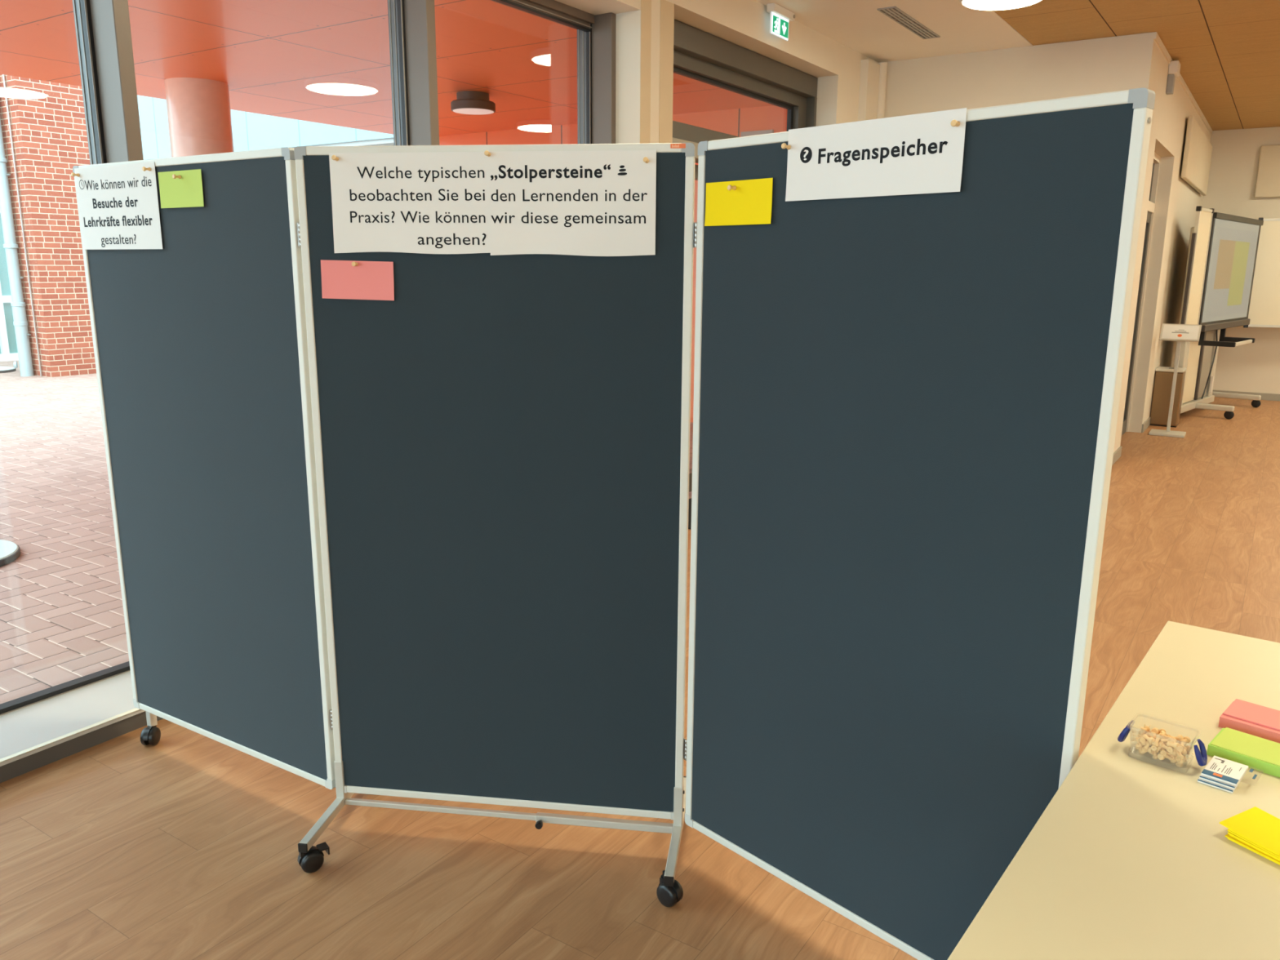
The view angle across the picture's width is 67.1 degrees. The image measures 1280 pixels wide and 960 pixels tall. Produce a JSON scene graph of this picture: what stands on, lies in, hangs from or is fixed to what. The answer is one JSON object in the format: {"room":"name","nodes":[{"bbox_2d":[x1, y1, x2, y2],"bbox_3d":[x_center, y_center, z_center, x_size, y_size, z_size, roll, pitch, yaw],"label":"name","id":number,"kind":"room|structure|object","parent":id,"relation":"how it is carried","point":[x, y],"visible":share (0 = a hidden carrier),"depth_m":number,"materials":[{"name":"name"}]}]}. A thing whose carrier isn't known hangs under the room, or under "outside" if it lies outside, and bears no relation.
{"room":"seminar room","nodes":[
{"label":"seminar room","id":0,"kind":"room"},
{"bbox_2d":[439,105,786,422],"bbox_3d":[-0.344,-2.377,11.006,5.760,3.230,0.200,9,15,33],"label":"wall","id":1,"kind":"structure","parent":0,"point":[734,122],"depth_m":10.28,"materials":[{"name":"paint"}]},
{"bbox_2d":[740,129,773,137],"bbox_3d":[1.155,-2.011,9.929,0.350,3.000,0.030,9,15,33],"label":"door","id":2,"kind":"structure","parent":1,"relation":"in","point":[743,134],"depth_m":9.60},
{"bbox_2d":[0,396,1279,959],"bbox_3d":[3.914,0.952,3.688,9.600,0.120,20.400,9,15,33],"label":"floor","id":3,"kind":"structure","parent":0,"point":[184,846],"depth_m":2.75,"materials":[{"name":"brown wood"}]},
{"bbox_2d":[72,87,1155,959],"bbox_3d":[-0.412,0.106,2.619,2.951,1.928,0.732,5,13,20],"label":"board","id":4,"kind":"object","parent":3,"relation":"on","point":[430,541],"visible":1,"depth_m":2.47,"materials":[{"name":"fabric"}]},
{"bbox_2d":[74,161,162,249],"bbox_3d":[-1.571,-0.818,2.899,0.422,0.244,0.001,8,15,31],"label":"sheet","id":5,"kind":"object","parent":4,"relation":"attached to","point":[118,207],"visible":1,"depth_m":2.89,"materials":[{"name":"white paper"}]},
{"bbox_2d":[142,166,151,171],"bbox_3d":[-1.414,-0.893,2.772,0.012,0.012,0.029,11,16,40],"label":"pin","id":6,"kind":"object","parent":4,"relation":"attached to","point":[144,168],"visible":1,"depth_m":2.77,"materials":[{"name":"brown wood"}]},
{"bbox_2d":[157,168,204,208],"bbox_3d":[-1.296,-0.820,2.721,0.201,0.100,0.002,8,15,31],"label":"card","id":7,"kind":"object","parent":4,"relation":"attached to","point":[187,191],"visible":0.99,"depth_m":2.72,"materials":[{"name":"paper"}]},
{"bbox_2d":[331,155,338,160],"bbox_3d":[-0.768,-0.812,2.433,0.012,0.013,0.029,1,12,4],"label":"pin","id":8,"kind":"object","parent":4,"relation":"attached to","point":[333,157],"visible":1,"depth_m":2.42,"materials":[{"name":"brown wood"}]},
{"bbox_2d":[320,259,394,300],"bbox_3d":[-0.732,-0.518,2.500,0.198,0.102,0.002,2,13,7],"label":"card","id":9,"kind":"object","parent":4,"relation":"attached to","point":[368,280],"visible":1,"depth_m":2.50,"materials":[{"name":"paper"}]},
{"bbox_2d":[328,151,490,253],"bbox_3d":[-0.581,-0.699,2.439,0.418,0.247,0.004,2,13,7],"label":"sheet","id":10,"kind":"object","parent":4,"relation":"attached to","point":[432,202],"visible":1,"depth_m":2.44,"materials":[{"name":"white paper"}]},
{"bbox_2d":[488,150,656,256],"bbox_3d":[-0.169,-0.682,2.384,0.419,0.251,0.003,2,13,7],"label":"sheet","id":11,"kind":"object","parent":4,"relation":"attached to","point":[596,202],"visible":1,"depth_m":2.38,"materials":[{"name":"white paper"}]},
{"bbox_2d":[727,184,736,190],"bbox_3d":[0.215,-0.676,2.232,0.029,0.012,0.012,-12,17,-40],"label":"pin","id":12,"kind":"object","parent":4,"relation":"attached to","point":[729,187],"visible":1,"depth_m":2.23,"materials":[{"name":"brown wood"}]},
{"bbox_2d":[704,177,773,226],"bbox_3d":[0.226,-0.643,2.237,0.004,0.100,0.204,-11,17,-42],"label":"card","id":13,"kind":"object","parent":4,"relation":"attached to","point":[751,202],"visible":0.98,"depth_m":2.23,"materials":[{"name":"paper"}]},
{"bbox_2d":[781,142,791,149],"bbox_3d":[0.321,-0.728,2.104,0.029,0.013,0.012,-11,17,-41],"label":"pin","id":14,"kind":"object","parent":4,"relation":"attached to","point":[784,145],"visible":1,"depth_m":2.10,"materials":[{"name":"brown wood"}]},
{"bbox_2d":[785,107,967,201],"bbox_3d":[0.466,-0.656,1.968,0.004,0.150,0.422,-11,17,-42],"label":"sheet","id":15,"kind":"object","parent":4,"relation":"attached to","point":[919,153],"visible":1,"depth_m":1.95,"materials":[{"name":"white paper"}]},
{"bbox_2d":[950,120,959,126],"bbox_3d":[0.595,-0.670,1.813,0.012,0.012,0.029,11,18,40],"label":"pin","id":16,"kind":"object","parent":4,"relation":"attached to","point":[953,122],"visible":1,"depth_m":1.80,"materials":[{"name":"brown wood"}]},
{"bbox_2d":[688,497,691,529],"bbox_3d":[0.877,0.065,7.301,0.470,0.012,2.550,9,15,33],"label":"hinge","id":17,"kind":"object","parent":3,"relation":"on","point":[690,500],"visible":0.02,"depth_m":6.47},
{"bbox_2d":[947,621,1279,959],"bbox_3d":[1.178,0.945,1.627,0.900,0.740,1.850,10,15,36],"label":"table","id":18,"kind":"object","parent":3,"relation":"on","point":[1131,857],"visible":1,"depth_m":1.53,"materials":[{"name":"laminate"}]},
{"bbox_2d":[1117,720,1207,766],"bbox_3d":[0.978,0.493,1.806,0.151,0.062,0.077,11,16,40],"label":"storage box","id":19,"kind":"object","parent":18,"relation":"on","point":[1202,757],"visible":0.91,"depth_m":1.78,"materials":[{"name":"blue plastic"}]},
{"bbox_2d":[1136,742,1145,754],"bbox_3d":[0.941,0.503,1.814,0.021,0.026,0.012,-3,13,-14],"label":"pin","id":20,"kind":"object","parent":19,"relation":"in","point":[1139,745],"visible":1,"depth_m":1.81,"materials":[{"name":"brown wood"}]},
{"bbox_2d":[1136,737,1145,742],"bbox_3d":[0.941,0.489,1.810,0.012,0.018,0.028,2,13,8],"label":"pin","id":21,"kind":"object","parent":19,"relation":"in","point":[1140,740],"visible":1,"depth_m":1.80,"materials":[{"name":"brown wood"}]},
{"bbox_2d":[1137,724,1146,737],"bbox_3d":[0.949,0.475,1.822,0.012,0.029,0.014,10,16,38],"label":"pin","id":22,"kind":"object","parent":19,"relation":"in","point":[1144,730],"visible":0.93,"depth_m":1.82,"materials":[{"name":"brown wood"}]},
{"bbox_2d":[1137,724,1151,734],"bbox_3d":[0.960,0.476,1.832,0.028,0.018,0.012,-5,13,-23],"label":"pin","id":23,"kind":"object","parent":19,"relation":"in","point":[1147,727],"visible":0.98,"depth_m":1.83,"materials":[{"name":"brown wood"}]},
{"bbox_2d":[1142,740,1151,751],"bbox_3d":[0.950,0.495,1.806,0.012,0.029,0.016,-9,16,-37],"label":"pin","id":24,"kind":"object","parent":19,"relation":"in","point":[1144,748],"visible":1,"depth_m":1.80,"materials":[{"name":"brown wood"}]},
{"bbox_2d":[1142,746,1154,753],"bbox_3d":[0.951,0.506,1.810,0.012,0.018,0.028,-5,14,-24],"label":"pin","id":25,"kind":"object","parent":19,"relation":"in","point":[1149,750],"visible":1,"depth_m":1.80,"materials":[{"name":"brown wood"}]},
{"bbox_2d":[1141,733,1155,743],"bbox_3d":[0.949,0.483,1.806,0.012,0.012,0.029,-3,13,-17],"label":"pin","id":26,"kind":"object","parent":19,"relation":"in","point":[1151,740],"visible":1,"depth_m":1.80,"materials":[{"name":"brown wood"}]},
{"bbox_2d":[1151,745,1159,751],"bbox_3d":[0.958,0.501,1.798,0.028,0.018,0.012,-10,16,-40],"label":"pin","id":27,"kind":"object","parent":19,"relation":"in","point":[1153,748],"visible":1,"depth_m":1.79,"materials":[{"name":"brown wood"}]},
{"bbox_2d":[1151,731,1161,746],"bbox_3d":[0.962,0.483,1.794,0.022,0.026,0.012,-5,14,-24],"label":"pin","id":28,"kind":"object","parent":19,"relation":"in","point":[1158,737],"visible":1,"depth_m":1.79,"materials":[{"name":"brown wood"}]},
{"bbox_2d":[1157,753,1164,759],"bbox_3d":[0.973,0.511,1.794,0.029,0.013,0.012,-11,17,-42],"label":"pin","id":29,"kind":"object","parent":19,"relation":"in","point":[1161,757],"visible":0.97,"depth_m":1.78,"materials":[{"name":"brown wood"}]},
{"bbox_2d":[1160,748,1166,755],"bbox_3d":[0.971,0.502,1.787,0.012,0.012,0.029,6,14,25],"label":"pin","id":30,"kind":"object","parent":19,"relation":"in","point":[1163,752],"visible":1,"depth_m":1.78,"materials":[{"name":"brown wood"}]},
{"bbox_2d":[1129,728,1198,764],"bbox_3d":[0.978,0.489,1.806,0.104,0.054,0.070,11,16,40],"label":"pin","id":31,"kind":"object","parent":19,"relation":"in","point":[1195,748],"depth_m":1.78,"materials":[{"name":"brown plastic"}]},
{"bbox_2d":[1159,751,1175,763],"bbox_3d":[0.977,0.514,1.787,0.028,0.018,0.012,7,14,26],"label":"pin","id":32,"kind":"object","parent":19,"relation":"in","point":[1172,760],"visible":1,"depth_m":1.78,"materials":[{"name":"brown wood"}]},
{"bbox_2d":[1165,748,1176,755],"bbox_3d":[0.978,0.504,1.785,0.028,0.017,0.012,7,14,28],"label":"pin","id":33,"kind":"object","parent":32,"relation":"on","point":[1173,753],"visible":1,"depth_m":1.78,"materials":[{"name":"brown wood"}]},
{"bbox_2d":[1158,741,1168,751],"bbox_3d":[0.976,0.495,1.787,0.029,0.014,0.012,12,17,42],"label":"pin","id":34,"kind":"object","parent":33,"relation":"on","point":[1162,744],"visible":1,"depth_m":1.79,"materials":[{"name":"brown wood"}]},
{"bbox_2d":[1164,741,1180,749],"bbox_3d":[0.981,0.487,1.780,0.012,0.015,0.029,-4,13,-21],"label":"pin","id":35,"kind":"object","parent":19,"relation":"in","point":[1175,745],"visible":1,"depth_m":1.77,"materials":[{"name":"brown wood"}]},
{"bbox_2d":[1175,755,1182,767],"bbox_3d":[0.992,0.516,1.776,0.019,0.028,0.012,-9,16,-37],"label":"pin","id":36,"kind":"object","parent":19,"relation":"in","point":[1179,765],"visible":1,"depth_m":1.77,"materials":[{"name":"brown wood"}]},
{"bbox_2d":[1175,749,1183,760],"bbox_3d":[0.990,0.503,1.768,0.012,0.016,0.029,3,13,11],"label":"pin","id":37,"kind":"object","parent":19,"relation":"in","point":[1180,756],"visible":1,"depth_m":1.76,"materials":[{"name":"brown wood"}]},
{"bbox_2d":[1177,744,1182,751],"bbox_3d":[0.990,0.493,1.768,0.012,0.016,0.029,5,13,19],"label":"pin","id":38,"kind":"object","parent":19,"relation":"in","point":[1180,748],"visible":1,"depth_m":1.76,"materials":[{"name":"brown wood"}]},
{"bbox_2d":[1176,742,1191,751],"bbox_3d":[1.011,0.496,1.797,0.028,0.017,0.012,5,13,21],"label":"pin","id":39,"kind":"object","parent":19,"relation":"in","point":[1188,747],"visible":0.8,"depth_m":1.79,"materials":[{"name":"brown wood"}]},
{"bbox_2d":[1183,736,1190,746],"bbox_3d":[1.012,0.488,1.797,0.029,0.015,0.012,-7,15,-31],"label":"pin","id":40,"kind":"object","parent":19,"relation":"in","point":[1187,739],"visible":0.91,"depth_m":1.80,"materials":[{"name":"brown wood"}]},
{"label":"pin","id":41,"kind":"object","parent":19,"relation":"in","visible":0},
{"bbox_2d":[1145,731,1156,738],"bbox_3d":[0.957,0.480,1.814,0.012,0.020,0.027,-6,14,-26],"label":"pin","id":42,"kind":"object","parent":41,"relation":"on","point":[1152,734],"visible":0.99,"depth_m":1.80,"materials":[{"name":"brown wood"}]},
{"label":"pin","id":43,"kind":"object","parent":19,"relation":"in","visible":0},
{"label":"pin","id":44,"kind":"object","parent":43,"relation":"on","visible":0},
{"bbox_2d":[1159,737,1173,742],"bbox_3d":[0.975,0.484,1.794,0.029,0.012,0.012,4,13,16],"label":"pin","id":45,"kind":"object","parent":44,"relation":"on","point":[1162,740],"visible":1,"depth_m":1.79,"materials":[{"name":"brown wood"}]},
{"label":"pin","id":46,"kind":"object","parent":19,"relation":"in","visible":0},
{"label":"pin","id":47,"kind":"object","parent":46,"relation":"on","visible":0},
{"bbox_2d":[1173,734,1183,741],"bbox_3d":[1.002,0.483,1.806,0.012,0.018,0.028,-9,15,-36],"label":"pin","id":48,"kind":"object","parent":47,"relation":"on","point":[1179,737],"visible":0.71,"depth_m":1.80,"materials":[{"name":"brown wood"}]},
{"label":"pin","id":49,"kind":"object","parent":19,"relation":"in","visible":0},
{"bbox_2d":[1160,733,1177,741],"bbox_3d":[0.990,0.483,1.805,0.029,0.012,0.012,9,15,33],"label":"pin","id":50,"kind":"object","parent":49,"relation":"on","point":[1162,735],"visible":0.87,"depth_m":1.80,"materials":[{"name":"brown wood"}]},
{"bbox_2d":[1197,774,1244,793],"bbox_3d":[1.049,0.537,1.741,0.056,0.006,0.086,12,17,42],"label":"pack","id":51,"kind":"object","parent":18,"relation":"on","point":[1200,780],"visible":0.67,"depth_m":1.71,"materials":[{"name":"white paper"}]},
{"bbox_2d":[1199,771,1246,789],"bbox_3d":[1.053,0.531,1.742,0.056,0.006,0.086,12,17,42],"label":"pack","id":52,"kind":"object","parent":51,"relation":"on","point":[1202,777],"visible":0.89,"depth_m":1.71,"materials":[{"name":"white paper"}]},
{"bbox_2d":[1200,755,1257,786],"bbox_3d":[1.065,0.526,1.734,0.080,0.006,0.086,12,17,42],"label":"pack","id":53,"kind":"object","parent":52,"relation":"on","point":[1218,768],"visible":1,"depth_m":1.74,"materials":[{"name":"white paper"}]},
{"bbox_2d":[1248,768,1257,778],"bbox_3d":[1.097,0.525,1.724,0.011,0.001,0.041,5,13,20],"label":"print","id":54,"kind":"object","parent":53,"relation":"on","point":[1251,770],"depth_m":1.72},
{"bbox_2d":[1206,727,1279,777],"bbox_3d":[1.183,0.520,1.791,0.205,0.020,0.100,13,17,44],"label":"card stack","id":55,"kind":"object","parent":18,"relation":"on","point":[1212,750],"visible":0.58,"depth_m":1.78,"materials":[{"name":"paper"}]},
{"bbox_2d":[1210,727,1279,766],"bbox_3d":[1.187,0.509,1.788,0.098,0.002,0.205,-11,17,-43],"label":"card","id":56,"kind":"object","parent":55,"relation":"on","point":[1234,740],"visible":1,"depth_m":1.82,"materials":[{"name":"paper"}]},
{"bbox_2d":[1218,701,1279,742],"bbox_3d":[1.272,0.494,1.904,0.205,0.022,0.100,12,17,43],"label":"card stack","id":57,"kind":"object","parent":18,"relation":"on","point":[1224,722],"visible":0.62,"depth_m":1.90,"materials":[{"name":"paper"}]},
{"bbox_2d":[1222,698,1279,730],"bbox_3d":[1.281,0.480,1.907,0.096,0.003,0.205,-12,17,-44],"label":"card","id":58,"kind":"object","parent":57,"relation":"on","point":[1266,717],"visible":1,"depth_m":1.94,"materials":[{"name":"paper"}]},
{"bbox_2d":[1227,838,1279,865],"bbox_3d":[1.043,0.593,1.495,0.100,0.002,0.205,-7,14,-29],"label":"card","id":59,"kind":"object","parent":18,"relation":"on","point":[1228,838],"visible":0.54,"depth_m":1.52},
{"bbox_2d":[1224,833,1279,863],"bbox_3d":[1.039,0.590,1.496,0.100,0.003,0.205,-7,14,-29],"label":"card","id":60,"kind":"object","parent":59,"relation":"on","point":[1228,836],"visible":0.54,"depth_m":1.52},
{"bbox_2d":[1229,834,1279,861],"bbox_3d":[1.044,0.587,1.492,0.100,0.003,0.205,-6,14,-28],"label":"card","id":61,"kind":"object","parent":60,"relation":"on","point":[1229,834],"visible":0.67,"depth_m":1.52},
{"bbox_2d":[1227,831,1279,859],"bbox_3d":[1.042,0.584,1.493,0.100,0.004,0.205,-7,14,-29],"label":"card","id":62,"kind":"object","parent":61,"relation":"on","point":[1228,833],"visible":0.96,"depth_m":1.52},
{"bbox_2d":[1226,828,1279,857],"bbox_3d":[1.041,0.581,1.493,0.100,0.004,0.205,-6,14,-28],"label":"card","id":63,"kind":"object","parent":62,"relation":"on","point":[1231,832],"visible":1,"depth_m":1.52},
{"bbox_2d":[1228,829,1279,856],"bbox_3d":[1.043,0.578,1.491,0.100,0.005,0.205,-7,14,-29],"label":"card","id":64,"kind":"object","parent":63,"relation":"on","point":[1228,829],"visible":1,"depth_m":1.52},
{"bbox_2d":[1219,806,1279,855],"bbox_3d":[1.033,0.573,1.502,0.100,0.005,0.205,-6,14,-28],"label":"card","id":65,"kind":"object","parent":64,"relation":"on","point":[1255,824],"visible":1,"depth_m":1.56,"materials":[{"name":"paper"}]},
{"bbox_2d":[1150,366,1186,427],"bbox_3d":[5.725,-0.905,10.471,0.275,0.617,0.300,9,15,33],"label":"waste bin","id":66,"kind":"object","parent":3,"relation":"on","point":[1163,379],"visible":0.99,"depth_m":10.36,"materials":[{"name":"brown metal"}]},
{"bbox_2d":[1148,323,1201,437],"bbox_3d":[5.416,-1.011,9.781,0.350,1.115,0.280,8,15,31],"label":"stand","id":67,"kind":"object","parent":3,"relation":"on","point":[1173,332],"visible":1,"depth_m":9.75,"materials":[{"name":"metal"}]},
{"bbox_2d":[1173,205,1279,418],"bbox_3d":[6.928,-1.943,11.318,3.579,2.297,1.036,-7,14,-30],"label":"display stand","id":68,"kind":"object","parent":3,"relation":"on","point":[1232,277],"visible":0.83,"depth_m":11.18,"materials":[{"name":"grey"}]},
{"bbox_2d":[555,0,878,143],"bbox_3d":[-1.843,-0.827,3.357,0.350,3.410,14.130,9,15,33],"label":"wall","id":69,"kind":"structure","parent":0,"point":[745,24],"depth_m":6.36,"materials":[{"name":"white paint"}]},
{"bbox_2d":[0,661,130,715],"bbox_3d":[-2.330,-0.612,2.983,0.134,2.975,1.431,9,15,33],"label":"window","id":70,"kind":"structure","parent":69,"relation":"in","point":[60,689],"depth_m":3.54,"materials":[{"name":"grey metal"}]},
{"bbox_2d":[0,711,163,782],"bbox_3d":[-2.956,1.159,2.083,0.360,0.064,10.128,9,15,33],"label":"plinth","id":71,"kind":"object","parent":69,"relation":"attached to","point":[10,771],"depth_m":3.28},
{"bbox_2d":[0,671,144,766],"bbox_3d":[-2.937,1.117,2.061,0.334,0.040,10.128,9,15,33],"label":"window ledge","id":72,"kind":"object","parent":71,"relation":"on","point":[25,731],"depth_m":3.38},
{"bbox_2d":[72,0,143,164],"bbox_3d":[-1.878,-0.692,3.557,0.250,3.060,0.090,9,15,33],"label":"window post","id":73,"kind":"object","parent":69,"relation":"attached to","point":[102,27],"depth_m":3.36,"materials":[{"name":"metal"}]},
{"bbox_2d":[387,0,439,145],"bbox_3d":[-1.071,-0.948,4.750,0.250,3.060,0.090,9,15,33],"label":"window post","id":74,"kind":"object","parent":69,"relation":"attached to","point":[411,23],"depth_m":4.50,"materials":[{"name":"metal"}]},
{"bbox_2d":[490,0,594,31],"bbox_3d":[-0.715,-1.125,5.368,0.134,2.975,1.431,9,15,33],"label":"window","id":75,"kind":"structure","parent":69,"relation":"in","point":[553,11],"depth_m":5.33,"materials":[{"name":"grey metal"}]},
{"bbox_2d":[577,12,616,143],"bbox_3d":[-0.264,-1.205,5.943,0.250,3.060,0.086,9,15,33],"label":"window post","id":76,"kind":"object","parent":69,"relation":"attached to","point":[596,49],"visible":0.16,"depth_m":5.66,"materials":[{"name":"metal"}]},
{"bbox_2d":[640,0,674,143],"bbox_3d":[0.089,-1.374,5.909,0.013,3.410,0.355,9,15,33],"label":"pillar","id":77,"kind":"structure","parent":69,"relation":"attached to","point":[667,8],"depth_m":5.68,"materials":[{"name":"paint"}]},
{"bbox_2d":[672,19,817,492],"bbox_3d":[0.691,-1.537,7.245,0.220,3.163,2.547,9,15,33],"label":"door","id":78,"kind":"structure","parent":69,"relation":"in","point":[700,55],"depth_m":6.87,"materials":[{"name":"grey metal"}]},
{"bbox_2d":[857,59,887,121],"bbox_3d":[2.012,-1.950,8.663,0.135,3.380,0.430,9,15,33],"label":"trim","id":79,"kind":"structure","parent":69,"relation":"attached to","point":[873,77],"depth_m":8.26,"materials":[{"name":"white paint"}]},
{"bbox_2d":[755,0,1030,62],"bbox_3d":[-1.348,-2.517,2.658,1.765,0.200,14.130,9,15,33],"label":"ceiling","id":80,"kind":"structure","parent":0,"point":[858,25],"depth_m":7.23,"materials":[{"name":"white paint"}]},
{"bbox_2d":[766,2,795,40],"bbox_3d":[0.991,-3.204,6.766,0.068,0.190,0.340,9,15,33],"label":"exit sign","id":81,"kind":"object","parent":80,"relation":"hanging from","point":[780,18],"visible":1,"depth_m":6.72,"materials":[{"name":"plastic"}]},
{"bbox_2d":[876,6,940,39],"bbox_3d":[1.996,-3.369,7.123,0.130,0.008,1.040,9,15,33],"label":"ceiling vent","id":82,"kind":"object","parent":80,"relation":"in","point":[895,14],"visible":1,"depth_m":7.08,"materials":[{"name":"grey plastic"}]},
{"bbox_2d":[884,36,1111,118],"bbox_3d":[2.792,-1.932,8.537,2.195,3.410,0.220,9,15,33],"label":"wall","id":83,"kind":"structure","parent":0,"point":[1023,74],"depth_m":7.99,"materials":[{"name":"white paint"}]},
{"bbox_2d":[990,10,1032,46],"bbox_3d":[-0.671,-2.295,2.125,0.013,0.014,13.930,9,15,33],"label":"trim","id":84,"kind":"structure","parent":83,"relation":"attached to","point":[993,11],"depth_m":7.21,"materials":[{"name":"white paint"}]},
{"bbox_2d":[993,0,1279,130],"bbox_3d":[4.614,-2.434,2.486,8.385,0.198,20.400,9,15,33],"label":"ceiling","id":85,"kind":"structure","parent":0,"point":[1227,51],"depth_m":7.42,"materials":[{"name":"brown wood"}]},
{"bbox_2d":[959,0,1042,10],"bbox_3d":[2.356,-3.141,6.255,0.540,0.074,0.540,9,15,33],"label":"ceiling lamp","id":86,"kind":"object","parent":85,"relation":"attached to","point":[985,5],"visible":1,"depth_m":6.33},
{"bbox_2d":[1105,31,1210,452],"bbox_3d":[5.557,-2.325,10.415,0.300,3.410,6.470,9,15,33],"label":"wall","id":87,"kind":"structure","parent":0,"point":[1135,60],"depth_m":9.60,"materials":[{"name":"white paint"}]},
{"bbox_2d":[1111,416,1151,465],"bbox_3d":[5.620,-0.666,10.605,0.015,0.090,6.270,9,15,33],"label":"baseboard","id":88,"kind":"structure","parent":87,"relation":"attached to","point":[1117,454],"depth_m":8.68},
{"bbox_2d":[1121,151,1160,435],"bbox_3d":[4.641,-1.706,9.156,0.080,2.730,1.550,9,15,33],"label":"door","id":89,"kind":"structure","parent":87,"relation":"in","point":[1157,158],"depth_m":9.71,"materials":[{"name":"white paint"}]},
{"bbox_2d":[1165,60,1180,94],"bbox_3d":[4.585,-3.455,8.296,0.075,0.255,0.180,9,15,33],"label":"wall sensor","id":90,"kind":"object","parent":87,"relation":"attached to","point":[1174,68],"visible":0.98,"depth_m":8.24,"materials":[{"name":"grey plastic"}]},
{"bbox_2d":[1153,31,1212,134],"bbox_3d":[5.644,-3.928,9.888,0.016,0.050,6.270,9,15,33],"label":"trim","id":91,"kind":"structure","parent":87,"relation":"attached to","point":[1157,38],"depth_m":9.19,"materials":[{"name":"white paint"}]},
{"bbox_2d":[1181,115,1212,195],"bbox_3d":[6.364,-3.644,10.995,0.048,0.600,2.870,9,15,33],"label":"acoustic panel","id":92,"kind":"object","parent":87,"relation":"attached to","point":[1197,152],"visible":1,"depth_m":10.54,"materials":[{"name":"beige fabric"}]},
{"bbox_2d":[1201,126,1279,394],"bbox_3d":[10.416,-2.406,10.953,7.805,3.410,0.200,9,15,33],"label":"wall","id":93,"kind":"structure","parent":0,"point":[1253,367],"depth_m":12.47,"materials":[{"name":"white paint"}]},
{"bbox_2d":[1213,390,1279,400],"bbox_3d":[10.386,-0.759,11.196,7.305,0.090,0.015,9,15,33],"label":"baseboard","id":94,"kind":"structure","parent":93,"relation":"attached to","point":[1270,397],"depth_m":12.62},
{"bbox_2d":[1254,144,1279,197],"bbox_3d":[8.833,-3.749,11.557,2.430,0.630,0.048,9,15,33],"label":"acoustic panel","id":95,"kind":"object","parent":93,"relation":"attached to","point":[1268,181],"visible":1,"depth_m":12.13,"materials":[{"name":"beige fabric"}]},
{"label":"pin","id":96,"kind":"object","parent":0,"visible":0},
{"bbox_2d":[1179,738,1186,748],"bbox_3d":[1.004,0.490,1.785,0.012,0.015,0.029,9,15,33],"label":"pin","id":97,"kind":"object","parent":96,"relation":"on","point":[1182,741],"visible":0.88,"depth_m":1.79,"materials":[{"name":"brown wood"}]},
{"bbox_3d":[1.610,-3.372,4.318,15.800,0.780,21.000,9,15,33],"label":"roof","id":98,"kind":"structure","parent":0,"visible":0},
{"bbox_2d":[0,0,773,136],"bbox_3d":[-2.482,-3.475,7.433,5.760,0.420,8.000,9,15,33],"label":"ceiling","id":99,"kind":"structure","parent":98,"relation":"attached to","point":[320,61],"depth_m":7.45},
{"bbox_2d":[450,90,495,115],"bbox_3d":[-1.555,-3.512,8.993,0.410,0.166,0.410,9,15,33],"label":"ceiling lamp","id":100,"kind":"object","parent":99,"relation":"attached to","point":[468,102],"visible":1,"depth_m":8.86,"materials":[{"name":"grey metal"}]},
{"bbox_2d":[453,108,493,115],"bbox_3d":[-1.556,-3.439,9.009,0.380,0.016,0.380,9,15,33],"label":"diffuser","id":101,"kind":"object","parent":100,"relation":"attached to","point":[464,111],"depth_m":8.95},
{"label":"outside","id":102,"kind":"structure","parent":0,"visible":0},
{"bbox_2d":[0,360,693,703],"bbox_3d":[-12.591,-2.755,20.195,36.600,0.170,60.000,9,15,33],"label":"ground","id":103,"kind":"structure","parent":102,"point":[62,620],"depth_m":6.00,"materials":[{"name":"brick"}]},
{"bbox_2d":[0,366,16,373],"bbox_3d":[-10.145,-1.708,15.024,0.720,0.047,0.720,9,15,33],"label":"disc","id":104,"kind":"object","parent":103,"relation":"on","point":[2,369],"visible":0.94,"depth_m":15.04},
{"bbox_2d":[0,213,18,361],"bbox_3d":[-11.953,-4.842,14.654,0.700,6.300,7.600,9,15,33],"label":"glazed entrance","id":105,"kind":"object","parent":103,"relation":"on","point":[8,346],"visible":0.09,"depth_m":16.65,"materials":[{"name":"glass"}]},
{"bbox_2d":[0,539,20,566],"bbox_3d":[-3.921,0.448,5.455,0.704,0.047,0.704,9,15,33],"label":"disc","id":106,"kind":"object","parent":103,"relation":"on","point":[10,551],"visible":1,"depth_m":5.54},
{"bbox_2d":[0,74,96,377],"bbox_3d":[-8.691,-4.849,14.336,0.720,6.500,1.216,9,15,33],"label":"brick pier","id":107,"kind":"structure","parent":103,"relation":"on","point":[47,119],"depth_m":14.13,"materials":[{"name":"brick"}]},
{"bbox_2d":[0,118,34,376],"bbox_3d":[-9.203,-4.693,13.841,0.306,6.400,0.186,-2,13,-9],"label":"downpipe","id":108,"kind":"object","parent":107,"relation":"attached to","point":[20,323],"visible":1,"depth_m":14.15,"materials":[{"name":"metal"}]},
{"bbox_2d":[2,74,42,376],"bbox_3d":[-8.949,-4.593,13.790,0.024,6.230,0.024,9,15,33],"label":"conductor","id":109,"kind":"object","parent":107,"relation":"attached to","point":[3,76],"visible":1,"depth_m":13.97,"materials":[{"name":"metal"}]},
{"bbox_2d":[164,77,233,157],"bbox_3d":[-3.939,-1.940,8.897,0.520,3.230,0.520,9,15,33],"label":"round column","id":110,"kind":"structure","parent":103,"relation":"on","point":[199,112],"depth_m":8.42,"materials":[{"name":"paint"}]},
{"bbox_2d":[137,94,394,159],"bbox_3d":[-10.824,-9.668,25.608,32.000,11.030,1.200,9,15,33],"label":"building","id":111,"kind":"structure","parent":103,"relation":"on","point":[251,131],"depth_m":24.13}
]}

